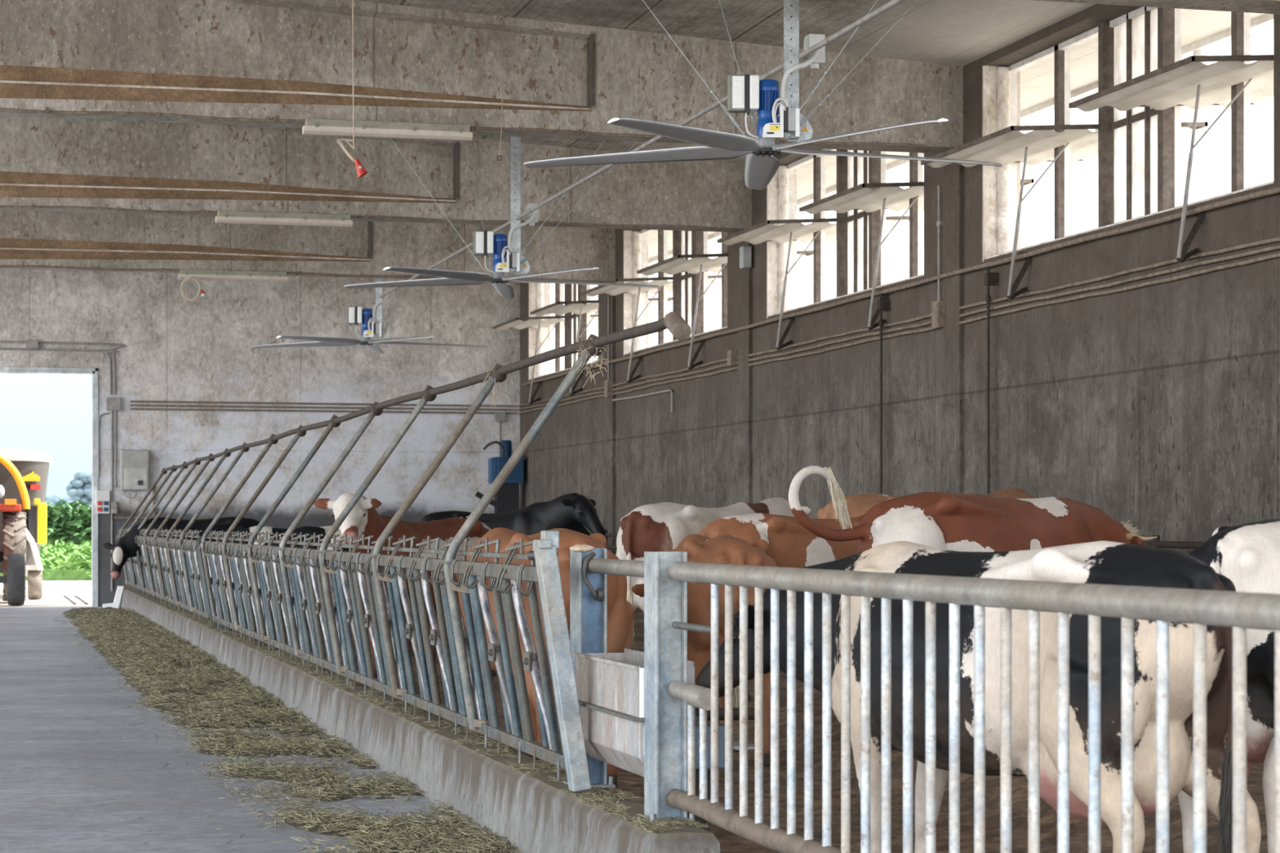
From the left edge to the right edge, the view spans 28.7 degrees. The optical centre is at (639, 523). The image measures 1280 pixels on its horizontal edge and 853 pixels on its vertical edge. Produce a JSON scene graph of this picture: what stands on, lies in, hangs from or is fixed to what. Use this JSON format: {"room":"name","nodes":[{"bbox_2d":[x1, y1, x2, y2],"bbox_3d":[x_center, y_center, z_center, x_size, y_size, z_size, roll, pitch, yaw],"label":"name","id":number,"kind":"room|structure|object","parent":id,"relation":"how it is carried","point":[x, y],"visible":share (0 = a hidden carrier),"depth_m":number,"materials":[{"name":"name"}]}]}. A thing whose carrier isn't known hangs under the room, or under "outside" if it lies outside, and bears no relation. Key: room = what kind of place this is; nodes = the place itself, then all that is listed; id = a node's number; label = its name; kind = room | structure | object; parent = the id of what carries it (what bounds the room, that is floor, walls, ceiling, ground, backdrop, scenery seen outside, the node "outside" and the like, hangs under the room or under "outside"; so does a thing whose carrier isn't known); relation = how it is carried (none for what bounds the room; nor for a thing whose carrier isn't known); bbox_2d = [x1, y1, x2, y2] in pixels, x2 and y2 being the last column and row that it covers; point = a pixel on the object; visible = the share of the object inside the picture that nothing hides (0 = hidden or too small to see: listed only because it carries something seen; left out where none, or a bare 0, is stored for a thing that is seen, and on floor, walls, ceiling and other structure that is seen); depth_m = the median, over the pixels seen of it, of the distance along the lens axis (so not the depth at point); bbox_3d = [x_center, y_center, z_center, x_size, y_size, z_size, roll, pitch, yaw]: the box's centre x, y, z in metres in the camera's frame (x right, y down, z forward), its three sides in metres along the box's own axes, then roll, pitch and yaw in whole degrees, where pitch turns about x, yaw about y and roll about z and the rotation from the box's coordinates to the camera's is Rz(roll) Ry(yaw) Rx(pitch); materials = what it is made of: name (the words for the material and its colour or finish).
{"room":"farm building","nodes":[
{"label":"farm building","id":0,"kind":"room"},
{"bbox_2d":[0,606,515,852],"bbox_3d":[-8.949,1.750,21.715,11.700,0.300,52.550,0,0,-15],"label":"floor","id":1,"kind":"structure","parent":0,"point":[30,821],"depth_m":16.00,"materials":[{"name":"concrete"}]},
{"bbox_2d":[9,632,234,850],"bbox_3d":[-5.504,1.593,23.288,1.266,0.011,27.833,0,0,-15],"label":"hay","id":2,"kind":"object","parent":1,"relation":"on","point":[49,633],"visible":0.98,"depth_m":18.25},
{"bbox_2d":[62,607,511,852],"bbox_3d":[-5.288,1.556,27.270,1.400,0.112,37.440,0,0,-15],"label":"feed layer","id":3,"kind":"object","parent":1,"relation":"on","point":[295,824],"visible":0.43,"depth_m":17.29,"materials":[{"name":"plant"}]},
{"bbox_2d":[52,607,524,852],"bbox_3d":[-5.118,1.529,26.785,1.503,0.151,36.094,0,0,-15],"label":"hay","id":4,"kind":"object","parent":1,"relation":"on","point":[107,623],"visible":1,"depth_m":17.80},
{"bbox_2d":[118,586,719,852],"bbox_3d":[-4.904,1.406,29.237,0.354,0.388,39.950,0,0,-15],"label":"curb","id":5,"kind":"object","parent":1,"relation":"on","point":[537,817],"visible":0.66,"depth_m":14.10,"materials":[{"name":"concrete"}]},
{"bbox_2d":[115,527,133,590],"bbox_3d":[-9.442,0.628,45.942,0.266,1.117,2.590,0,0,-15],"label":"panel","id":6,"kind":"object","parent":5,"relation":"on","point":[127,564],"visible":0.36,"depth_m":45.62,"materials":[{"name":"metal"}]},
{"bbox_2d":[124,528,142,594],"bbox_3d":[-8.785,0.628,43.437,0.266,1.117,2.590,0,0,-15],"label":"panel","id":7,"kind":"object","parent":5,"relation":"on","point":[135,560],"visible":0.32,"depth_m":43.12,"materials":[{"name":"metal"}]},
{"bbox_2d":[134,528,151,598],"bbox_3d":[-8.128,0.628,40.932,0.266,1.117,2.590,0,0,-15],"label":"panel","id":8,"kind":"object","parent":5,"relation":"on","point":[144,561],"visible":0.57,"depth_m":40.60,"materials":[{"name":"metal"}]},
{"bbox_2d":[139,528,162,603],"bbox_3d":[-7.471,0.628,38.426,0.266,1.117,2.590,0,0,-15],"label":"panel","id":9,"kind":"object","parent":5,"relation":"on","point":[152,552],"visible":0.68,"depth_m":38.17,"materials":[{"name":"metal"}]},
{"bbox_2d":[150,528,175,608],"bbox_3d":[-6.815,0.628,35.921,0.266,1.117,2.590,0,0,-15],"label":"panel","id":10,"kind":"object","parent":5,"relation":"on","point":[162,551],"visible":0.71,"depth_m":35.70,"materials":[{"name":"metal"}]},
{"bbox_2d":[118,311,691,729],"bbox_3d":[-4.682,0.035,29.054,0.909,2.137,35.618,0,0,-15],"label":"frame","id":11,"kind":"object","parent":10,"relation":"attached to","point":[673,322],"visible":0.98,"depth_m":18.44,"materials":[{"name":"metal"}]},
{"bbox_2d":[162,528,190,615],"bbox_3d":[-6.158,0.628,33.416,0.266,1.117,2.590,0,0,-15],"label":"panel","id":12,"kind":"object","parent":5,"relation":"on","point":[175,553],"visible":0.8,"depth_m":33.37,"materials":[{"name":"metal"}]},
{"bbox_2d":[176,529,210,623],"bbox_3d":[-5.501,0.628,30.910,0.266,1.117,2.590,0,0,-15],"label":"panel","id":13,"kind":"object","parent":5,"relation":"on","point":[194,567],"visible":0.81,"depth_m":30.60,"materials":[{"name":"metal"}]},
{"bbox_2d":[196,533,231,629],"bbox_3d":[-4.941,0.750,29.021,0.380,1.300,0.150,0,0,-15],"label":"fence post","id":14,"kind":"object","parent":5,"relation":"on","point":[199,539],"visible":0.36,"depth_m":28.94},
{"bbox_2d":[198,530,239,635],"bbox_3d":[-4.639,0.628,27.622,0.266,1.117,2.590,0,0,-15],"label":"panel","id":15,"kind":"object","parent":5,"relation":"on","point":[215,562],"visible":0.76,"depth_m":27.59,"materials":[{"name":"metal"}]},
{"bbox_2d":[218,530,262,647],"bbox_3d":[-3.982,0.628,25.116,0.266,1.117,2.590,0,0,-15],"label":"panel","id":16,"kind":"object","parent":5,"relation":"on","point":[239,566],"visible":0.84,"depth_m":25.09,"materials":[{"name":"metal"}]},
{"bbox_2d":[244,531,294,662],"bbox_3d":[-3.325,0.628,22.611,0.266,1.117,2.590,0,0,-15],"label":"panel","id":17,"kind":"object","parent":5,"relation":"on","point":[268,571],"visible":0.88,"depth_m":22.58,"materials":[{"name":"metal"}]},
{"bbox_2d":[274,532,336,679],"bbox_3d":[-2.668,0.628,20.105,0.266,1.117,2.590,0,0,-15],"label":"panel","id":18,"kind":"object","parent":5,"relation":"on","point":[305,580],"visible":0.94,"depth_m":20.07,"materials":[{"name":"metal"}]},
{"bbox_2d":[312,533,391,703],"bbox_3d":[-2.012,0.628,17.600,0.266,1.117,2.590,0,0,-15],"label":"panel","id":19,"kind":"object","parent":5,"relation":"on","point":[351,602],"visible":0.86,"depth_m":17.39,"materials":[{"name":"metal"}]},
{"bbox_2d":[363,535,466,735],"bbox_3d":[-1.355,0.628,15.095,0.266,1.117,2.590,0,0,-15],"label":"panel","id":20,"kind":"object","parent":5,"relation":"on","point":[417,629],"visible":0.88,"depth_m":14.85,"materials":[{"name":"metal"}]},
{"bbox_2d":[155,601,711,832],"bbox_3d":[-3.645,1.212,24.472,0.320,0.032,30.036,0,0,-15],"label":"hay","id":21,"kind":"object","parent":5,"relation":"on","point":[591,797],"visible":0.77,"depth_m":13.20},
{"bbox_2d":[432,537,565,781],"bbox_3d":[-0.698,0.628,12.589,0.266,1.117,2.590,0,0,-15],"label":"panel","id":22,"kind":"object","parent":5,"relation":"on","point":[506,578],"visible":0.82,"depth_m":12.54,"materials":[{"name":"metal"}]},
{"bbox_2d":[526,530,591,791],"bbox_3d":[-0.367,0.618,11.347,0.247,1.175,0.278,0,0,-15],"label":"end post","id":23,"kind":"object","parent":5,"relation":"on","point":[545,553],"depth_m":11.23,"materials":[{"name":"metal"}]},
{"bbox_2d":[562,544,614,787],"bbox_3d":[-0.237,0.663,11.759,0.195,1.134,0.270,0,0,-15],"label":"steel post","id":24,"kind":"object","parent":5,"relation":"on","point":[588,591],"visible":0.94,"depth_m":11.73,"materials":[{"name":"metal"}]},
{"bbox_2d":[586,558,644,577],"bbox_3d":[-0.049,0.195,11.049,0.072,0.070,1.440,0,0,-15],"label":"pipe","id":25,"kind":"object","parent":24,"relation":"attached to","point":[597,566],"visible":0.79,"depth_m":11.15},
{"bbox_2d":[636,551,694,822],"bbox_3d":[0.108,0.677,10.377,0.195,1.125,0.240,0,0,-15],"label":"steel post","id":26,"kind":"object","parent":5,"relation":"on","point":[665,598],"visible":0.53,"depth_m":10.34,"materials":[{"name":"metal"}]},
{"bbox_2d":[573,648,699,777],"bbox_3d":[-0.040,0.830,11.056,0.290,0.500,1.210,0,0,-15],"label":"trough","id":27,"kind":"object","parent":26,"relation":"attached to","point":[610,686],"visible":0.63,"depth_m":10.93,"materials":[{"name":"metal"}]},
{"bbox_2d":[573,648,694,717],"bbox_3d":[-0.041,0.698,11.056,0.252,0.235,1.170,0,0,-15],"label":"basin","id":28,"kind":"object","parent":27,"relation":"in","point":[609,685],"depth_m":11.01,"materials":[{"name":"metal"}]},
{"bbox_2d":[666,561,1279,852],"bbox_3d":[0.994,0.665,7.074,0.088,1.021,6.681,0,0,-15],"label":"metal fence","id":29,"kind":"object","parent":26,"relation":"attached to","point":[1241,611],"visible":1,"depth_m":7.33,"materials":[{"name":"metal"}]},
{"bbox_2d":[0,268,519,606],"bbox_3d":[-11.686,-2.250,48.264,19.870,8.100,0.300,0,0,-15],"label":"wall","id":30,"kind":"structure","parent":0,"point":[178,348],"depth_m":49.26,"materials":[{"name":"concrete"}]},
{"bbox_2d":[0,366,97,606],"bbox_3d":[-13.005,-0.705,47.913,5.140,4.610,0.350,0,0,-15],"label":"door","id":31,"kind":"structure","parent":30,"relation":"in","point":[3,370],"depth_m":48.38,"materials":[{"name":"metal"}]},
{"bbox_2d":[0,340,127,591],"bbox_3d":[-12.693,-1.104,47.813,5.694,4.809,0.042,0,0,-15],"label":"conduit","id":32,"kind":"object","parent":30,"relation":"attached to","point":[118,345],"visible":1,"depth_m":48.44,"materials":[{"name":"metal"}]},
{"bbox_2d":[96,490,117,513],"bbox_3d":[-10.311,-0.425,48.402,0.400,0.450,0.090,0,0,-15],"label":"panel","id":33,"kind":"object","parent":30,"relation":"attached to","point":[103,497],"visible":1,"depth_m":48.37,"materials":[{"name":"white plastic"}]},
{"bbox_2d":[106,396,120,410],"bbox_3d":[-10.191,-2.320,48.439,0.268,0.260,0.100,0,0,-15],"label":"junction box","id":34,"kind":"object","parent":30,"relation":"attached to","point":[112,403],"visible":1,"depth_m":48.39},
{"bbox_2d":[120,449,149,498],"bbox_3d":[-9.780,-0.960,48.464,0.540,0.939,0.240,0,0,-15],"label":"electrical box","id":35,"kind":"object","parent":30,"relation":"attached to","point":[134,464],"visible":1,"depth_m":48.38,"materials":[{"name":"plastic"}]},
{"bbox_2d":[337,0,367,177],"bbox_3d":[-2.306,-3.778,20.074,0.246,2.010,0.092,0,0,0],"label":"socket","id":36,"kind":"object","parent":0,"point":[361,171],"visible":1,"depth_m":20.07,"materials":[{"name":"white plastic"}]},
{"bbox_2d":[161,599,1267,852],"bbox_3d":[-0.191,1.358,26.518,7.720,0.256,47.400,0,0,-15],"label":"floor","id":37,"kind":"structure","parent":0,"point":[730,842],"depth_m":12.64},
{"bbox_2d":[102,516,264,602],"bbox_3d":[-7.495,0.668,41.321,2.661,1.575,0.823,0,0,-17],"label":"cow","id":38,"kind":"object","parent":37,"relation":"on","point":[126,548],"visible":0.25,"depth_m":41.06},
{"bbox_2d":[231,525,331,620],"bbox_3d":[-5.128,0.739,36.279,2.436,1.427,0.743,0,0,-12],"label":"cow","id":39,"kind":"object","parent":37,"relation":"on","point":[269,530],"visible":0.06,"depth_m":36.13},
{"bbox_2d":[262,526,349,640],"bbox_3d":[-3.710,0.739,30.871,2.436,1.427,0.743,0,0,-10],"label":"cow","id":40,"kind":"object","parent":37,"relation":"on","point":[304,530],"visible":0.05,"depth_m":30.70},
{"bbox_2d":[313,491,496,678],"bbox_3d":[-2.134,0.584,22.926,0.833,1.743,2.676,0,0,30],"label":"cow","id":41,"kind":"object","parent":37,"relation":"on","point":[363,518],"visible":0.25,"depth_m":22.46},
{"bbox_2d":[475,440,525,513],"bbox_3d":[-2.811,-0.135,49.893,0.953,3.070,0.610,0,0,-15],"label":"brush","id":42,"kind":"object","parent":37,"relation":"on","point":[506,500],"visible":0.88,"depth_m":49.83,"materials":[{"name":"blue paint"}]},
{"bbox_2d":[421,511,590,535],"bbox_3d":[-2.072,0.499,38.447,2.703,1.507,0.758,0,0,-20],"label":"cow","id":43,"kind":"object","parent":37,"relation":"on","point":[436,516],"visible":0.08,"depth_m":38.00},
{"bbox_2d":[431,527,634,790],"bbox_3d":[-0.674,0.738,14.548,0.750,1.434,2.500,0,0,-19],"label":"cow","id":44,"kind":"object","parent":37,"relation":"on","point":[620,611],"visible":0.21,"depth_m":13.60},
{"bbox_2d":[461,493,605,536],"bbox_3d":[-1.344,0.490,29.360,2.608,1.694,0.758,0,0,40],"label":"cow","id":45,"kind":"object","parent":37,"relation":"on","point":[565,511],"visible":0.19,"depth_m":28.83},
{"bbox_2d":[631,533,780,766],"bbox_3d":[0.419,0.760,15.938,0.733,1.388,2.429,0,0,-9],"label":"cow","id":46,"kind":"object","parent":37,"relation":"on","point":[724,548],"visible":0.32,"depth_m":14.91},
{"bbox_2d":[733,684,739,721],"bbox_3d":[0.592,0.942,14.777,0.090,0.456,0.077,0,0,30],"label":"switch","id":47,"kind":"object","parent":46,"relation":"attached to","point":[736,695],"depth_m":14.77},
{"bbox_2d":[615,497,811,640],"bbox_3d":[0.730,0.513,20.901,0.748,1.485,2.661,0,0,39],"label":"cow","id":48,"kind":"object","parent":37,"relation":"on","point":[659,526],"visible":0.33,"depth_m":19.99},
{"bbox_2d":[626,586,635,640],"bbox_3d":[-0.077,0.726,19.898,0.080,0.470,0.093,0,0,-14],"label":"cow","id":49,"kind":"object","parent":48,"relation":"attached to","point":[629,593],"depth_m":19.87},
{"bbox_2d":[687,707,754,831],"bbox_3d":[0.236,1.146,11.599,0.620,0.588,0.220,0,0,-15],"label":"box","id":50,"kind":"object","parent":37,"relation":"on","point":[722,710],"visible":0.13,"depth_m":11.56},
{"bbox_2d":[699,513,860,702],"bbox_3d":[1.492,0.588,18.125,2.430,1.334,0.705,0,0,-28],"label":"cow","id":51,"kind":"object","parent":37,"relation":"on","point":[791,544],"visible":0.12,"depth_m":17.62},
{"bbox_2d":[589,529,1204,549],"bbox_3d":[2.095,0.700,31.046,0.070,1.200,29.000,0,0,-15],"label":"rail","id":52,"kind":"object","parent":37,"relation":"on","point":[1155,542],"visible":0.08,"depth_m":21.65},
{"bbox_2d":[817,488,1041,519],"bbox_3d":[2.490,0.477,20.680,2.795,1.556,0.787,0,0,-42],"label":"cow","id":53,"kind":"object","parent":37,"relation":"on","point":[858,505],"visible":0.04,"depth_m":19.90},
{"bbox_2d":[788,466,1157,553],"bbox_3d":[2.156,0.453,15.690,2.901,1.605,0.742,0,0,-31],"label":"cow","id":54,"kind":"object","parent":37,"relation":"on","point":[959,522],"visible":0.43,"depth_m":15.31},
{"bbox_2d":[824,466,852,529],"bbox_3d":[1.206,-0.132,15.144,0.226,0.427,0.082,0,0,-29],"label":"switch","id":55,"kind":"object","parent":54,"relation":"attached to","point":[839,500],"depth_m":15.13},
{"bbox_2d":[695,541,1261,852],"bbox_3d":[1.125,0.760,9.248,0.736,1.404,2.871,0,0,-31],"label":"cow","id":56,"kind":"object","parent":37,"relation":"on","point":[1097,562],"visible":0.56,"depth_m":8.44},
{"bbox_2d":[1215,743,1232,852],"bbox_3d":[1.913,0.939,8.102,0.092,0.459,0.083,0,0,5],"label":"switch","id":57,"kind":"object","parent":56,"relation":"attached to","point":[1225,801],"depth_m":8.08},
{"bbox_2d":[1177,519,1279,852],"bbox_3d":[3.137,0.692,10.656,0.772,1.528,2.742,0,0,44],"label":"cow","id":58,"kind":"object","parent":37,"relation":"on","point":[1247,554],"visible":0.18,"depth_m":9.71},
{"bbox_2d":[356,0,1266,259],"bbox_3d":[-4.473,-5.676,23.173,21.100,1.410,53.100,0,0,-15],"label":"ceiling","id":59,"kind":"structure","parent":0,"point":[960,33],"depth_m":25.99,"materials":[{"name":"concrete"}]},
{"bbox_2d":[0,209,615,282],"bbox_3d":[-9.902,-5.170,40.668,19.470,2.021,0.480,0,0,-15],"label":"ceiling beam","id":60,"kind":"structure","parent":59,"relation":"attached to","point":[27,237],"depth_m":41.55,"materials":[{"name":"concrete"}]},
{"bbox_2d":[177,269,288,282],"bbox_3d":[-6.684,-4.080,41.150,1.780,0.160,0.170,0,0,-15],"label":"lamp","id":61,"kind":"object","parent":60,"relation":"attached to","point":[202,274],"visible":1,"depth_m":41.09,"materials":[{"name":"plastic"}]},
{"bbox_2d":[180,276,205,301],"bbox_3d":[-7.271,-3.841,40.942,0.410,0.428,0.443,0,0,0],"label":"cable coil","id":62,"kind":"object","parent":61,"relation":"hanging from","point":[202,292],"visible":1,"depth_m":40.75,"materials":[{"name":"white plastic"}]},
{"bbox_2d":[177,273,288,282],"bbox_3d":[-6.684,-4.043,41.150,1.780,0.085,0.148,0,0,-15],"label":"diffuser","id":63,"kind":"object","parent":61,"relation":"attached to","point":[221,277],"depth_m":41.12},
{"bbox_2d":[0,264,589,281],"bbox_3d":[-9.580,-4.155,40.486,18.001,0.061,0.055,0,0,-15],"label":"cable conduit","id":64,"kind":"object","parent":60,"relation":"attached to","point":[23,266],"visible":0.73,"depth_m":40.98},
{"bbox_2d":[252,277,488,353],"bbox_3d":[-4.724,-4.333,43.406,4.129,2.503,3.927,0,0,0],"label":"ceiling fan","id":65,"kind":"object","parent":59,"relation":"hanging from","point":[356,315],"visible":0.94,"depth_m":43.18,"materials":[{"name":"metal"}]},
{"bbox_2d":[0,115,751,232],"bbox_3d":[-7.901,-5.170,33.036,19.470,2.021,0.480,0,0,-15],"label":"ceiling beam","id":66,"kind":"structure","parent":59,"relation":"attached to","point":[44,161],"depth_m":33.89,"materials":[{"name":"concrete"}]},
{"bbox_2d":[0,204,720,229],"bbox_3d":[-7.579,-4.155,32.855,18.001,0.061,0.055,0,0,-15],"label":"cable conduit","id":67,"kind":"object","parent":66,"relation":"attached to","point":[32,206],"visible":0.95,"depth_m":33.97,"materials":[{"name":"metal"}]},
{"bbox_2d":[215,210,352,226],"bbox_3d":[-4.758,-4.080,33.488,1.820,0.160,0.170,0,0,-15],"label":"lamp","id":68,"kind":"object","parent":67,"relation":"attached to","point":[223,216],"visible":1,"depth_m":33.42,"materials":[{"name":"plastic"}]},
{"bbox_2d":[0,0,963,153],"bbox_3d":[-5.908,-5.170,25.433,19.470,2.021,0.480,0,0,-15],"label":"ceiling beam","id":69,"kind":"structure","parent":59,"relation":"attached to","point":[234,59],"depth_m":26.23,"materials":[{"name":"concrete"}]},
{"bbox_2d":[0,106,924,146],"bbox_3d":[-5.586,-4.155,25.251,18.000,0.061,0.055,0,0,-15],"label":"cable conduit","id":70,"kind":"object","parent":69,"relation":"attached to","point":[477,128],"visible":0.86,"depth_m":25.79,"materials":[{"name":"metal"}]},
{"bbox_2d":[302,118,472,141],"bbox_3d":[-2.610,-4.080,25.926,1.760,0.160,0.170,0,0,-15],"label":"lamp","id":71,"kind":"object","parent":70,"relation":"attached to","point":[314,126],"visible":1,"depth_m":25.86,"materials":[{"name":"plastic"}]},
{"bbox_2d":[343,136,659,298],"bbox_3d":[-1.808,-4.333,32.282,4.129,2.503,3.927,0,0,0],"label":"ceiling fan","id":72,"kind":"object","parent":59,"relation":"hanging from","point":[486,242],"visible":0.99,"depth_m":32.12,"materials":[{"name":"metal"}]},
{"bbox_2d":[369,0,904,303],"bbox_3d":[0.571,-3.920,23.927,0.062,0.062,42.000,0,0,-15],"label":"conduit","id":73,"kind":"object","parent":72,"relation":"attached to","point":[828,39],"visible":0.81,"depth_m":24.04,"materials":[{"name":"metal"}]},
{"bbox_2d":[523,0,1002,190],"bbox_3d":[1.060,-4.333,21.145,4.129,2.503,3.927,0,0,0],"label":"ceiling fan","id":74,"kind":"object","parent":59,"relation":"hanging from","point":[746,94],"visible":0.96,"depth_m":20.98,"materials":[{"name":"metal"}]},
{"bbox_2d":[803,33,825,69],"bbox_3d":[1.469,-3.980,21.113,0.150,0.280,0.140,0,0,-15],"label":"junction box","id":75,"kind":"object","parent":74,"relation":"attached to","point":[811,39],"visible":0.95,"depth_m":21.05,"materials":[{"name":"white plastic"}]},
{"bbox_2d":[591,13,1273,285],"bbox_3d":[5.805,-5.000,25.868,0.150,0.200,53.100,0,0,-15],"label":"trim","id":76,"kind":"structure","parent":59,"relation":"attached to","point":[1266,20],"depth_m":28.70,"materials":[{"name":"plastic"}]},
{"bbox_2d":[1037,0,1279,13],"bbox_3d":[-3.904,-5.170,17.791,19.470,2.021,0.480,0,0,-15],"label":"ceiling beam","id":77,"kind":"structure","parent":59,"relation":"attached to","point":[1268,6],"depth_m":20.05,"materials":[{"name":"concrete"}]},
{"bbox_2d":[520,4,1279,554],"bbox_3d":[4.359,-1.660,25.488,0.420,6.920,53.100,0,0,-15],"label":"wall","id":78,"kind":"structure","parent":0,"point":[1156,407],"depth_m":26.57,"materials":[{"name":"concrete"}]},
{"bbox_2d":[528,283,550,379],"bbox_3d":[-1.993,-3.900,49.709,0.424,2.120,0.140,0,0,-15],"label":"trim","id":79,"kind":"structure","parent":78,"relation":"attached to","point":[535,290],"depth_m":49.69,"materials":[{"name":"paint"}]},
{"bbox_2d":[493,283,672,404],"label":"window","id":80,"kind":"structure","parent":78,"relation":"in","point":[577,322],"depth_m":47.45,"materials":[{"name":"paint"}]},
{"bbox_2d":[604,293,615,555],"bbox_3d":[-0.509,-1.280,43.131,0.070,5.760,0.540,0,0,-15],"label":"trim","id":81,"kind":"structure","parent":78,"relation":"attached to","point":[610,405],"depth_m":42.95,"materials":[{"name":"concrete"}]},
{"bbox_2d":[623,230,648,355],"bbox_3d":[-0.061,-3.900,42.339,0.424,2.120,0.140,0,0,-15],"label":"trim","id":82,"kind":"structure","parent":78,"relation":"attached to","point":[632,239],"depth_m":42.31,"materials":[{"name":"paint"}]},
{"bbox_2d":[612,389,673,412],"bbox_3d":[0.023,-1.944,41.039,0.034,0.388,3.818,0,0,-15],"label":"conduit","id":83,"kind":"object","parent":78,"relation":"attached to","point":[667,390],"visible":1,"depth_m":40.16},
{"bbox_2d":[582,229,813,382],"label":"window","id":84,"kind":"structure","parent":78,"relation":"in","point":[690,264],"depth_m":39.57,"materials":[{"name":"paint"}]},
{"bbox_2d":[130,244,1279,410],"bbox_3d":[-1.665,-2.300,32.376,7.699,0.060,35.479,0,0,-15],"label":"conduit","id":85,"kind":"object","parent":78,"relation":"attached to","point":[1277,246],"visible":0.94,"depth_m":30.31,"materials":[{"name":"metal"}]},
{"bbox_2d":[130,252,1279,413],"bbox_3d":[-1.665,-2.231,32.376,7.699,0.059,35.479,0,0,-15],"label":"conduit","id":86,"kind":"object","parent":78,"relation":"attached to","point":[1275,255],"visible":0.94,"depth_m":29.96,"materials":[{"name":"metal"}]},
{"bbox_2d":[130,236,1279,407],"bbox_3d":[-1.665,-2.374,32.376,7.699,0.060,35.479,0,0,-15],"label":"conduit","id":87,"kind":"object","parent":78,"relation":"attached to","point":[1274,239],"visible":0.88,"depth_m":30.48,"materials":[{"name":"metal"}]},
{"bbox_2d":[737,241,752,503],"bbox_3d":[1.492,-1.280,35.499,0.070,5.760,0.540,0,0,-15],"label":"pillar","id":88,"kind":"structure","parent":78,"relation":"attached to","point":[744,276],"depth_m":35.43,"materials":[{"name":"concrete"}]},
{"bbox_2d":[739,245,751,268],"bbox_3d":[1.481,-3.750,35.227,0.128,0.300,0.180,0,0,-15],"label":"junction box","id":89,"kind":"object","parent":78,"relation":"attached to","point":[744,251],"visible":1,"depth_m":35.15,"materials":[{"name":"grey plastic"}]},
{"bbox_2d":[766,164,796,318],"bbox_3d":[1.971,-3.900,34.590,0.424,2.120,0.140,0,0,-15],"label":"trim","id":90,"kind":"structure","parent":78,"relation":"attached to","point":[777,190],"depth_m":34.57,"materials":[{"name":"paint"}]},
{"bbox_2d":[716,148,1034,350],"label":"window","id":91,"kind":"structure","parent":78,"relation":"in","point":[861,200],"depth_m":31.92,"materials":[{"name":"paint"}]},
{"bbox_2d":[877,293,890,494],"bbox_3d":[2.914,-0.725,29.917,0.130,4.050,0.100,0,0,-15],"label":"vertical rod","id":92,"kind":"object","parent":78,"relation":"attached to","point":[882,304],"visible":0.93,"depth_m":29.89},
{"bbox_2d":[931,300,944,328],"bbox_3d":[3.355,-2.350,28.120,0.108,0.300,0.200,0,0,-15],"label":"junction box","id":93,"kind":"object","parent":78,"relation":"attached to","point":[937,307],"visible":1,"depth_m":28.03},
{"bbox_2d":[936,185,942,300],"bbox_3d":[3.366,-3.150,28.123,0.044,1.300,0.100,0,0,-15],"label":"conduit","id":94,"kind":"object","parent":78,"relation":"attached to","point":[940,223],"visible":1,"depth_m":28.11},
{"bbox_2d":[941,164,964,493],"bbox_3d":[3.485,-1.280,27.896,0.070,5.760,0.540,0,0,-15],"label":"pillar","id":95,"kind":"structure","parent":78,"relation":"attached to","point":[952,175],"depth_m":27.79,"materials":[{"name":"concrete"}]},
{"bbox_2d":[983,266,999,493],"bbox_3d":[3.751,-0.725,26.725,0.130,4.050,0.100,0,0,-15],"label":"vertical rod","id":96,"kind":"object","parent":78,"relation":"attached to","point":[989,278],"visible":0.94,"depth_m":26.70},
{"bbox_2d":[982,65,1020,262],"bbox_3d":[3.928,-3.900,27.123,0.424,2.120,0.140,0,0,-15],"label":"trim","id":97,"kind":"structure","parent":78,"relation":"attached to","point":[995,79],"depth_m":27.09,"materials":[{"name":"paint"}]},
{"bbox_2d":[920,6,1273,299],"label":"window","id":98,"kind":"structure","parent":78,"relation":"in","point":[1144,82],"depth_m":24.09,"materials":[{"name":"paint"}]},
{"bbox_2d":[521,186,1279,386],"bbox_3d":[1.824,-2.770,33.973,0.052,0.064,32.800,0,0,-15],"label":"window sill","id":99,"kind":"structure","parent":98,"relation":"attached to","point":[1274,190],"depth_m":26.79,"materials":[{"name":"concrete"}]},
{"label":"outside","id":100,"kind":"structure","parent":0,"visible":0},
{"bbox_2d":[0,579,91,607],"bbox_3d":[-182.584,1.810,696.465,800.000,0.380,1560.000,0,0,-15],"label":"yard","id":101,"kind":"structure","parent":100,"point":[53,590],"depth_m":57.33,"materials":[{"name":"concrete"}]},
{"bbox_2d":[0,453,30,605],"bbox_3d":[-13.558,0.014,50.503,2.445,3.211,3.620,0,0,-15],"label":"tractor","id":102,"kind":"object","parent":101,"relation":"on","point":[13,556],"visible":1,"depth_m":50.53,"materials":[{"name":"yellow paint"}]},
{"bbox_2d":[0,448,53,599],"bbox_3d":[-14.409,0.005,55.291,2.793,3.210,5.375,0,0,-15],"label":"wagon","id":103,"kind":"object","parent":101,"relation":"on","point":[33,465],"visible":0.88,"depth_m":53.23,"materials":[{"name":"yellow paint"}]},
{"bbox_2d":[0,539,91,580],"bbox_3d":[-16.006,1.239,100.490,100.000,1.020,57.472,0,0,-15],"label":"crop","id":104,"kind":"object","parent":101,"relation":"on","point":[58,562],"visible":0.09,"depth_m":72.81,"materials":[{"name":"plant"}]},
{"bbox_2d":[44,497,91,548],"bbox_3d":[-40.116,0.160,212.173,150.000,3.108,169.179,0,0,-15],"label":"maize","id":105,"kind":"object","parent":101,"relation":"on","point":[71,523],"visible":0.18,"depth_m":129.03,"materials":[{"name":"plant"}]},
{"bbox_2d":[66,471,91,506],"bbox_3d":[-82.701,-3.124,376.353,6.847,9.449,4.961,0,0,-15],"label":"tree","id":106,"kind":"object","parent":101,"relation":"on","point":[79,488],"visible":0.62,"depth_m":374.46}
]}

